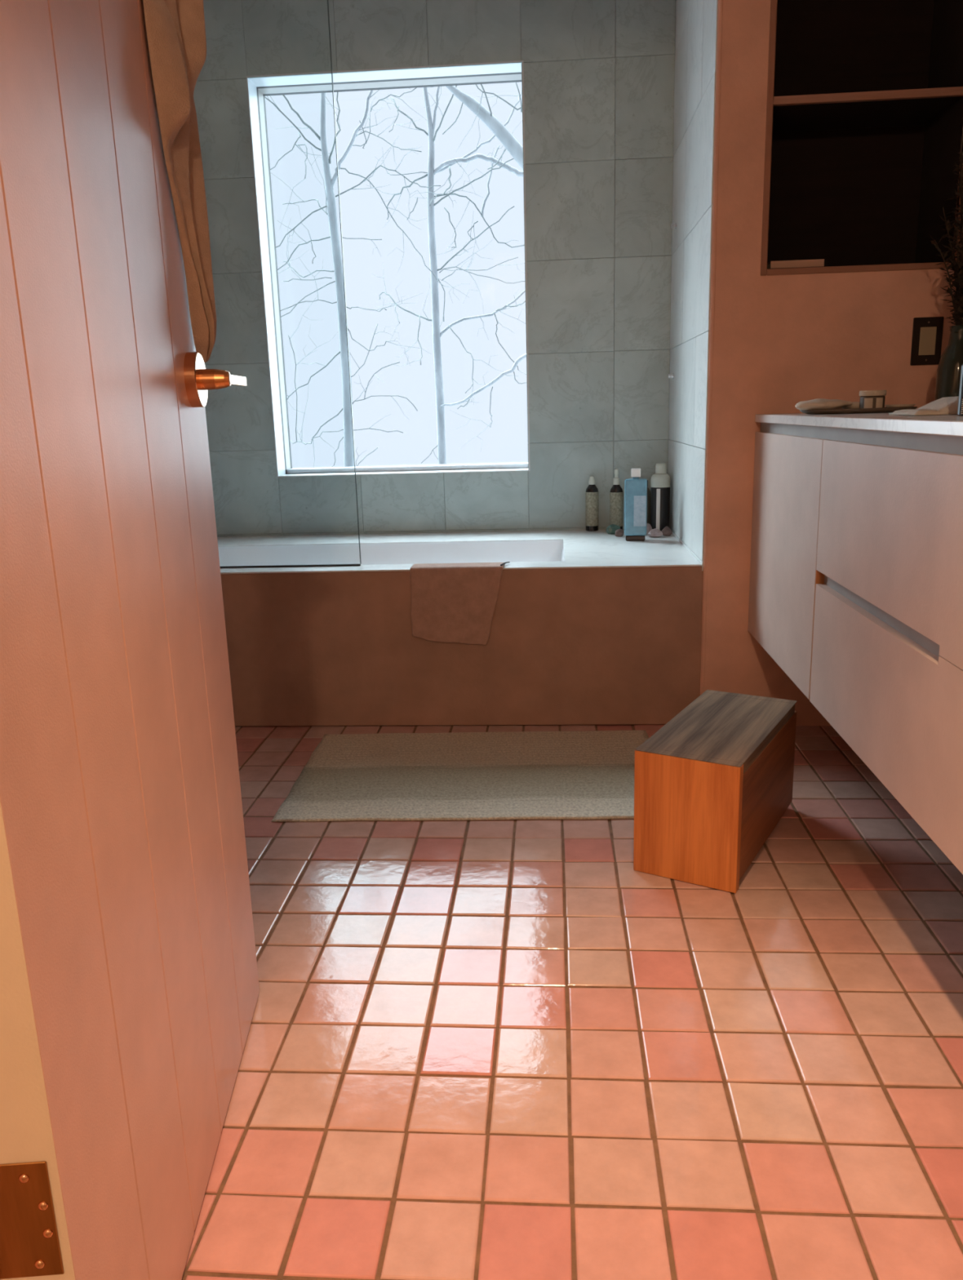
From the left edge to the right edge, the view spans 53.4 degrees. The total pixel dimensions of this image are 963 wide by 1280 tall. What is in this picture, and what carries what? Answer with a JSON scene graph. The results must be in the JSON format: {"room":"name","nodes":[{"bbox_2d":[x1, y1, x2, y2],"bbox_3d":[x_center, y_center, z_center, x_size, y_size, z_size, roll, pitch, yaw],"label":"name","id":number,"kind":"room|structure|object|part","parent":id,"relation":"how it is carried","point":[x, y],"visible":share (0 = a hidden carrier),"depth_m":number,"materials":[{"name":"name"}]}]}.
{"room":"bathroom","nodes":[
{"label":"bathroom","id":0,"kind":"room"},
{"bbox_2d":[193,0,675,537],"bbox_3d":[-0.039,-1.117,3.753,3.050,2.550,0.331,-1,14,4],"label":"wall","id":1,"kind":"structure","parent":0,"point":[599,74],"depth_m":3.49,"materials":[{"name":"grey tile"}]},
{"bbox_2d":[246,60,529,476],"bbox_3d":[-0.319,-1.359,3.659,0.990,1.417,0.223,-1,14,4],"label":"window","id":2,"kind":"structure","parent":1,"relation":"in","point":[258,89],"depth_m":3.60,"materials":[{"name":"white paint"}]},
{"bbox_2d":[182,724,962,1279],"bbox_3d":[-0.119,0.455,2.462,3.050,0.101,3.585,-1,14,4],"label":"floor","id":3,"kind":"structure","parent":0,"point":[495,1049],"depth_m":1.47,"materials":[{"name":"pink tile"}]},
{"bbox_2d":[217,528,702,726],"bbox_3d":[-0.386,-0.073,3.404,2.184,0.499,0.884,-1,14,4],"label":"bathtub","id":4,"kind":"object","parent":3,"relation":"on","point":[599,627],"visible":0.51,"depth_m":2.96,"materials":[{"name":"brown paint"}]},
{"bbox_2d":[220,0,361,568],"bbox_3d":[-0.969,-1.169,2.814,1.132,1.940,0.008,-1,14,4],"label":"screen","id":5,"kind":"object","parent":4,"relation":"on","point":[320,565],"visible":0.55,"depth_m":2.88,"materials":[{"name":"clear glass"}]},
{"bbox_2d":[217,540,564,566],"bbox_3d":[-0.503,-0.099,3.326,1.590,0.396,0.529,-1,14,4],"label":"basin","id":6,"kind":"object","parent":4,"relation":"in","point":[383,553],"depth_m":3.53,"materials":[{"name":"white ceramic"}]},
{"bbox_2d":[409,561,510,645],"bbox_3d":[-0.063,-0.114,2.951,0.302,0.248,0.099,-1,14,4],"label":"towel","id":7,"kind":"object","parent":4,"relation":"hanging from","point":[451,602],"visible":1,"depth_m":2.90,"materials":[{"name":"brown fabric"}]},
{"bbox_2d":[585,475,598,531],"bbox_3d":[0.423,-0.522,3.658,0.050,0.208,0.050,-1,14,4],"label":"pump bottle","id":8,"kind":"object","parent":4,"relation":"on","point":[592,491],"visible":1,"depth_m":3.64,"materials":[{"name":"black glass"}]},
{"bbox_2d":[605,524,620,533],"bbox_3d":[0.488,-0.413,3.565,0.052,0.036,0.041,4,15,22],"label":"crystal","id":9,"kind":"object","parent":4,"relation":"on","point":[611,529],"visible":0.84,"depth_m":3.55,"materials":[{"name":"green stone"}]},
{"bbox_2d":[609,468,622,529],"bbox_3d":[0.509,-0.528,3.614,0.050,0.236,0.050,-1,14,4],"label":"pump bottle","id":10,"kind":"object","parent":4,"relation":"on","point":[616,491],"visible":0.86,"depth_m":3.60,"materials":[{"name":"black glass"}]},
{"bbox_2d":[614,528,623,536],"bbox_3d":[0.503,-0.391,3.493,0.033,0.026,0.029,-1,14,4],"label":"pebble","id":11,"kind":"object","parent":4,"relation":"on","point":[620,532],"visible":1,"depth_m":3.48,"materials":[{"name":"brown stone"}]},
{"bbox_2d":[624,468,647,541],"bbox_3d":[0.541,-0.474,3.356,0.077,0.250,0.049,1,14,10],"label":"bottle","id":12,"kind":"object","parent":4,"relation":"on","point":[635,488],"visible":1,"depth_m":3.33,"materials":[{"name":"blue plastic"}]},
{"bbox_2d":[646,480,651,524],"bbox_3d":[0.615,-0.509,3.621,0.058,0.190,0.058,-1,14,4],"label":"bottle","id":13,"kind":"object","parent":4,"relation":"on","point":[649,493],"visible":0.13,"depth_m":3.60,"materials":[{"name":"black plastic"}]},
{"bbox_2d":[646,523,652,534],"bbox_3d":[0.612,-0.407,3.513,0.028,0.042,0.026,5,15,25],"label":"quartz","id":14,"kind":"object","parent":4,"relation":"on","point":[649,527],"visible":0.48,"depth_m":3.50,"materials":[{"name":"pink stone"}]},
{"bbox_2d":[647,528,662,537],"bbox_3d":[0.626,-0.387,3.449,0.055,0.031,0.041,-1,14,4],"label":"quartz","id":15,"kind":"object","parent":4,"relation":"on","point":[655,532],"visible":1,"depth_m":3.44,"materials":[{"name":"pink stone"}]},
{"bbox_2d":[650,462,671,531],"bbox_3d":[0.661,-0.523,3.537,0.072,0.254,0.072,-1,14,4],"label":"bottle","id":16,"kind":"object","parent":4,"relation":"on","point":[660,482],"visible":0.84,"depth_m":3.51,"materials":[{"name":"black plastic"}]},
{"bbox_2d":[650,487,670,531],"bbox_3d":[0.662,-0.482,3.547,0.070,0.169,0.070,-1,14,4],"label":"label","id":17,"kind":"object","parent":16,"relation":"on","point":[660,496],"depth_m":3.52,"materials":[{"name":"black plastic"}]},
{"bbox_2d":[662,526,672,536],"bbox_3d":[0.673,-0.396,3.475,0.038,0.035,0.039,-1,14,4],"label":"quartz","id":18,"kind":"object","parent":4,"relation":"on","point":[667,531],"visible":0.94,"depth_m":3.46,"materials":[{"name":"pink stone"}]},
{"bbox_2d":[271,729,648,822],"bbox_3d":[-0.007,0.357,2.625,0.990,0.007,0.644,-1,14,3],"label":"bath rug","id":19,"kind":"object","parent":3,"relation":"on","point":[588,775],"visible":0.9,"depth_m":2.57,"materials":[{"name":"beige fabric"}]},
{"bbox_2d":[633,689,797,893],"bbox_3d":[0.537,0.318,2.157,0.220,0.272,0.482,6,16,30],"label":"wooden stool","id":20,"kind":"object","parent":3,"relation":"on","point":[714,782],"visible":1,"depth_m":1.98,"materials":[{"name":"orange wood"}]},
{"bbox_3d":[0.421,0.368,1.966,0.220,0.270,0.024,6,16,30],"label":"panel","id":21,"kind":"part","parent":20,"relation":"part of","materials":[{"name":"orange wood"}]},
{"bbox_3d":[0.628,0.329,2.119,0.022,0.231,0.457,6,16,30],"label":"panel","id":22,"kind":"part","parent":20,"relation":"part of","materials":[{"name":"brown wood"}]},
{"bbox_2d":[667,0,718,570],"bbox_3d":[0.679,-1.032,3.098,0.031,2.450,0.897,-1,14,4],"label":"wall","id":23,"kind":"structure","parent":0,"point":[696,20],"depth_m":2.98,"materials":[{"name":"grey tile"}]},
{"bbox_2d":[667,373,674,379],"bbox_3d":[0.679,-0.946,3.433,0.021,0.022,0.022,-1,14,4],"label":"peg","id":24,"kind":"object","parent":23,"relation":"attached to","point":[669,375],"visible":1,"depth_m":3.43,"materials":[{"name":"metal"}]},
{"bbox_2d":[670,222,676,229],"bbox_3d":[0.665,-1.434,3.316,0.021,0.022,0.022,-1,14,4],"label":"peg","id":25,"kind":"object","parent":23,"relation":"attached to","point":[672,225],"visible":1,"depth_m":3.31,"materials":[{"name":"metal"}]},
{"bbox_2d":[699,0,962,725],"bbox_3d":[1.002,-1.034,3.064,0.672,2.450,0.899,-1,14,4],"label":"wall","id":26,"kind":"structure","parent":0,"point":[868,202],"depth_m":2.71,"materials":[{"name":"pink paint"}]},
{"bbox_2d":[767,258,824,268],"bbox_3d":[0.873,-1.048,2.687,0.144,0.019,0.111,-1,14,4],"label":"book","id":27,"kind":"object","parent":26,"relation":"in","point":[802,263],"visible":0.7,"depth_m":2.63,"materials":[{"name":"beige paper"}]},
{"bbox_2d":[747,422,962,874],"bbox_3d":[0.989,-0.107,1.870,0.535,0.608,1.858,-1,14,4],"label":"vanity cabinet","id":28,"kind":"object","parent":26,"relation":"attached to","point":[856,583],"visible":0.94,"depth_m":1.73,"materials":[{"name":"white laminate"}]},
{"bbox_3d":[0.773,-0.228,2.454,0.019,0.582,0.698,-1,14,4],"label":"door panel","id":29,"kind":"part","parent":28,"relation":"part of","materials":[{"name":"pink laminate"}]},
{"bbox_2d":[755,412,962,436],"bbox_3d":[0.979,-0.414,1.796,0.538,0.022,1.858,-1,14,4],"label":"countertop","id":30,"kind":"structure","parent":28,"relation":"on","point":[935,424],"depth_m":1.75,"materials":[{"name":"white stone"}]},
{"bbox_2d":[800,406,917,413],"bbox_3d":[0.933,-0.569,2.371,0.282,0.011,0.164,-1,14,4],"label":"tray","id":31,"kind":"object","parent":30,"relation":"on","point":[840,411],"visible":0.86,"depth_m":2.31,"materials":[{"name":"stone"}]},
{"bbox_2d":[795,398,853,410],"bbox_3d":[0.847,-0.582,2.366,0.138,0.030,0.073,-1,14,4],"label":"cloth","id":32,"kind":"object","parent":31,"relation":"on","point":[820,403],"visible":0.9,"depth_m":2.34,"materials":[{"name":"beige fabric"}]},
{"bbox_2d":[842,401,859,408],"bbox_3d":[0.930,-0.586,2.396,0.060,0.019,0.036,-1,14,4],"label":"cloth","id":33,"kind":"object","parent":31,"relation":"on","point":[855,405],"visible":0.41,"depth_m":2.38,"materials":[{"name":"beige fabric"}]},
{"bbox_2d":[859,390,886,408],"bbox_3d":[0.965,-0.593,2.363,0.062,0.046,0.062,-1,14,4],"label":"jar","id":34,"kind":"object","parent":31,"relation":"on","point":[868,398],"visible":0.83,"depth_m":2.34,"materials":[{"name":"glass"}]},
{"bbox_3d":[0.965,-0.609,2.359,0.062,0.013,0.062,-1,14,4],"label":"lid","id":35,"kind":"part","parent":34,"relation":"part of","materials":[{"name":"brown wood"}]},
{"bbox_2d":[884,404,915,407],"bbox_3d":[1.037,-0.579,2.372,0.072,0.010,0.072,-1,14,4],"label":"dish","id":36,"kind":"object","parent":31,"relation":"on","point":[892,405],"visible":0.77,"depth_m":2.34,"materials":[{"name":"beige ceramic"}]},
{"bbox_2d":[888,395,959,415],"bbox_3d":[0.930,-0.462,1.882,0.202,0.033,0.150,-1,14,4],"label":"folded towel","id":37,"kind":"object","parent":30,"relation":"on","point":[948,405],"visible":0.94,"depth_m":1.84,"materials":[{"name":"white fabric"}]},
{"bbox_2d":[929,151,962,400],"bbox_3d":[1.197,-0.905,2.370,0.166,0.651,0.202,-1,14,4],"label":"plant","id":38,"kind":"object","parent":30,"relation":"on","point":[948,370],"visible":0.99,"depth_m":2.39,"materials":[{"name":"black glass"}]},
{"bbox_3d":[1.166,-0.875,2.400,0.105,0.282,0.048,5,15,26],"label":"dried stem","id":39,"kind":"part","parent":38,"relation":"part of","materials":[{"name":"brown plant"}]},
{"bbox_3d":[1.189,-0.912,2.408,0.078,0.348,0.101,-1,14,4],"label":"dried stem","id":40,"kind":"part","parent":38,"relation":"part of","materials":[{"name":"brown plant"}]},
{"bbox_3d":[1.179,-0.873,2.378,0.081,0.288,0.068,-1,14,4],"label":"dried stem","id":41,"kind":"part","parent":38,"relation":"part of","materials":[{"name":"brown plant"}]},
{"bbox_3d":[1.183,-0.959,2.366,0.087,0.459,0.062,-1,14,4],"label":"dried stem","id":42,"kind":"part","parent":38,"relation":"part of","materials":[{"name":"brown plant"}]},
{"bbox_3d":[1.199,-0.846,2.410,0.064,0.219,0.076,-1,14,4],"label":"dried stem","id":43,"kind":"part","parent":38,"relation":"part of","materials":[{"name":"brown plant"}]},
{"bbox_3d":[1.200,-0.865,2.403,0.071,0.259,0.089,-1,14,4],"label":"dried stem","id":44,"kind":"part","parent":38,"relation":"part of","materials":[{"name":"brown plant"}]},
{"bbox_3d":[1.190,-0.944,2.365,0.076,0.430,0.074,-1,14,4],"label":"dried stem","id":45,"kind":"part","parent":38,"relation":"part of","materials":[{"name":"brown plant"}]},
{"bbox_3d":[1.197,-0.887,2.364,0.068,0.319,0.074,-1,14,4],"label":"dried stem","id":46,"kind":"part","parent":38,"relation":"part of","materials":[{"name":"brown plant"}]},
{"bbox_3d":[1.175,-0.949,2.344,0.076,0.450,0.092,-1,14,4],"label":"dried stem","id":47,"kind":"part","parent":38,"relation":"part of","materials":[{"name":"brown plant"}]},
{"bbox_3d":[1.210,-0.843,2.381,0.074,0.226,0.060,-1,14,4],"label":"dried stem","id":48,"kind":"part","parent":38,"relation":"part of","materials":[{"name":"brown plant"}]},
{"bbox_3d":[1.199,-0.981,2.377,0.080,0.495,0.068,-11,16,-34],"label":"dried stem","id":49,"kind":"part","parent":38,"relation":"part of","materials":[{"name":"brown plant"}]},
{"bbox_3d":[1.211,-0.933,2.408,0.062,0.388,0.110,3,14,18],"label":"dried stem","id":50,"kind":"part","parent":38,"relation":"part of","materials":[{"name":"brown plant"}]},
{"bbox_3d":[1.200,-0.828,2.351,0.074,0.211,0.129,-1,14,4],"label":"dried stem","id":51,"kind":"part","parent":38,"relation":"part of","materials":[{"name":"brown plant"}]},
{"bbox_3d":[1.197,-0.908,2.336,0.060,0.373,0.100,-1,14,4],"label":"dried stem","id":52,"kind":"part","parent":38,"relation":"part of","materials":[{"name":"brown plant"}]},
{"bbox_2d":[957,364,962,415],"bbox_3d":[0.862,-0.455,1.682,0.038,0.117,0.038,-1,14,4],"label":"tube","id":53,"kind":"object","parent":30,"relation":"on","point":[960,407],"visible":1,"depth_m":1.69,"materials":[{"name":"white plastic"}]},
{"bbox_3d":[0.737,-0.387,1.820,0.018,0.026,1.858,-1,14,4],"label":"pull rail","id":54,"kind":"part","parent":28,"relation":"part of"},
{"bbox_3d":[0.712,0.133,1.594,0.019,0.284,1.132,-1,14,4],"label":"drawer","id":55,"kind":"part","parent":28,"relation":"part of","materials":[{"name":"pink laminate"}]},
{"bbox_3d":[0.704,-0.150,1.528,0.019,0.296,1.136,-1,14,4],"label":"drawer","id":56,"kind":"part","parent":28,"relation":"part of","materials":[{"name":"pink laminate"}]},
{"bbox_2d":[772,86,962,133],"bbox_3d":[1.028,-1.460,2.645,0.496,0.020,0.282,-1,14,4],"label":"niche shelf","id":57,"kind":"object","parent":26,"relation":"attached to","point":[909,107],"visible":0.93,"depth_m":2.59,"materials":[{"name":"brown wood"}]},
{"bbox_2d":[910,316,943,365],"bbox_3d":[1.227,-0.823,2.634,0.080,0.126,0.009,-1,14,4],"label":"wall switch","id":58,"kind":"object","parent":26,"relation":"attached to","point":[927,332],"visible":0.94,"depth_m":2.63,"materials":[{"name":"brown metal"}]},
{"bbox_3d":[-0.278,-0.376,0.484,2.850,2.450,0.120,-1,14,4],"label":"wall","id":59,"kind":"structure","parent":0,"visible":0},
{"bbox_2d":[0,0,259,1279],"bbox_3d":[-0.388,-0.295,1.027,0.138,2.030,0.874,-2,14,-3],"label":"door","id":60,"kind":"structure","parent":59,"relation":"in","point":[130,988],"depth_m":0.92,"materials":[{"name":"beige paint"}]},
{"bbox_2d":[142,0,216,362],"bbox_3d":[-0.386,-0.760,1.217,0.051,0.776,0.153,-2,14,-3],"label":"bath towel","id":61,"kind":"object","parent":60,"relation":"hanging from","point":[175,29],"visible":1,"depth_m":1.26,"materials":[{"name":"fabric"}]},
{"bbox_3d":[-0.360,-0.377,1.389,0.015,0.014,0.138,-1,14,3],"label":"lever","id":62,"kind":"part","parent":60,"relation":"part of","materials":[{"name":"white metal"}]},
{"label":"outside","id":63,"kind":"structure","parent":0,"visible":0},
{"bbox_3d":[2.599,-3.289,34.704,60.000,1.994,60.000,-1,14,4],"label":"ground","id":64,"kind":"structure","parent":63,"visible":0},
{"bbox_2d":[265,87,468,467],"bbox_3d":[-1.048,-1.195,8.113,1.943,6.918,1.076,-1,14,4],"label":"forked tree","id":65,"kind":"object","parent":64,"relation":"on","point":[329,182],"visible":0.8,"depth_m":7.59,"materials":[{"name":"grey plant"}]},
{"bbox_2d":[368,85,526,464],"bbox_3d":[-0.109,-1.740,9.400,1.968,7.423,1.359,-1,14,4],"label":"tree","id":66,"kind":"object","parent":64,"relation":"on","point":[440,408],"visible":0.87,"depth_m":8.98,"materials":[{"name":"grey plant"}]},
{"bbox_2d":[442,82,523,169],"bbox_3d":[0.386,-0.588,6.591,1.352,6.270,0.369,-1,14,4],"label":"leaning tree","id":67,"kind":"object","parent":64,"relation":"on","point":[500,131],"visible":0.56,"depth_m":5.99,"materials":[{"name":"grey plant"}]}
]}

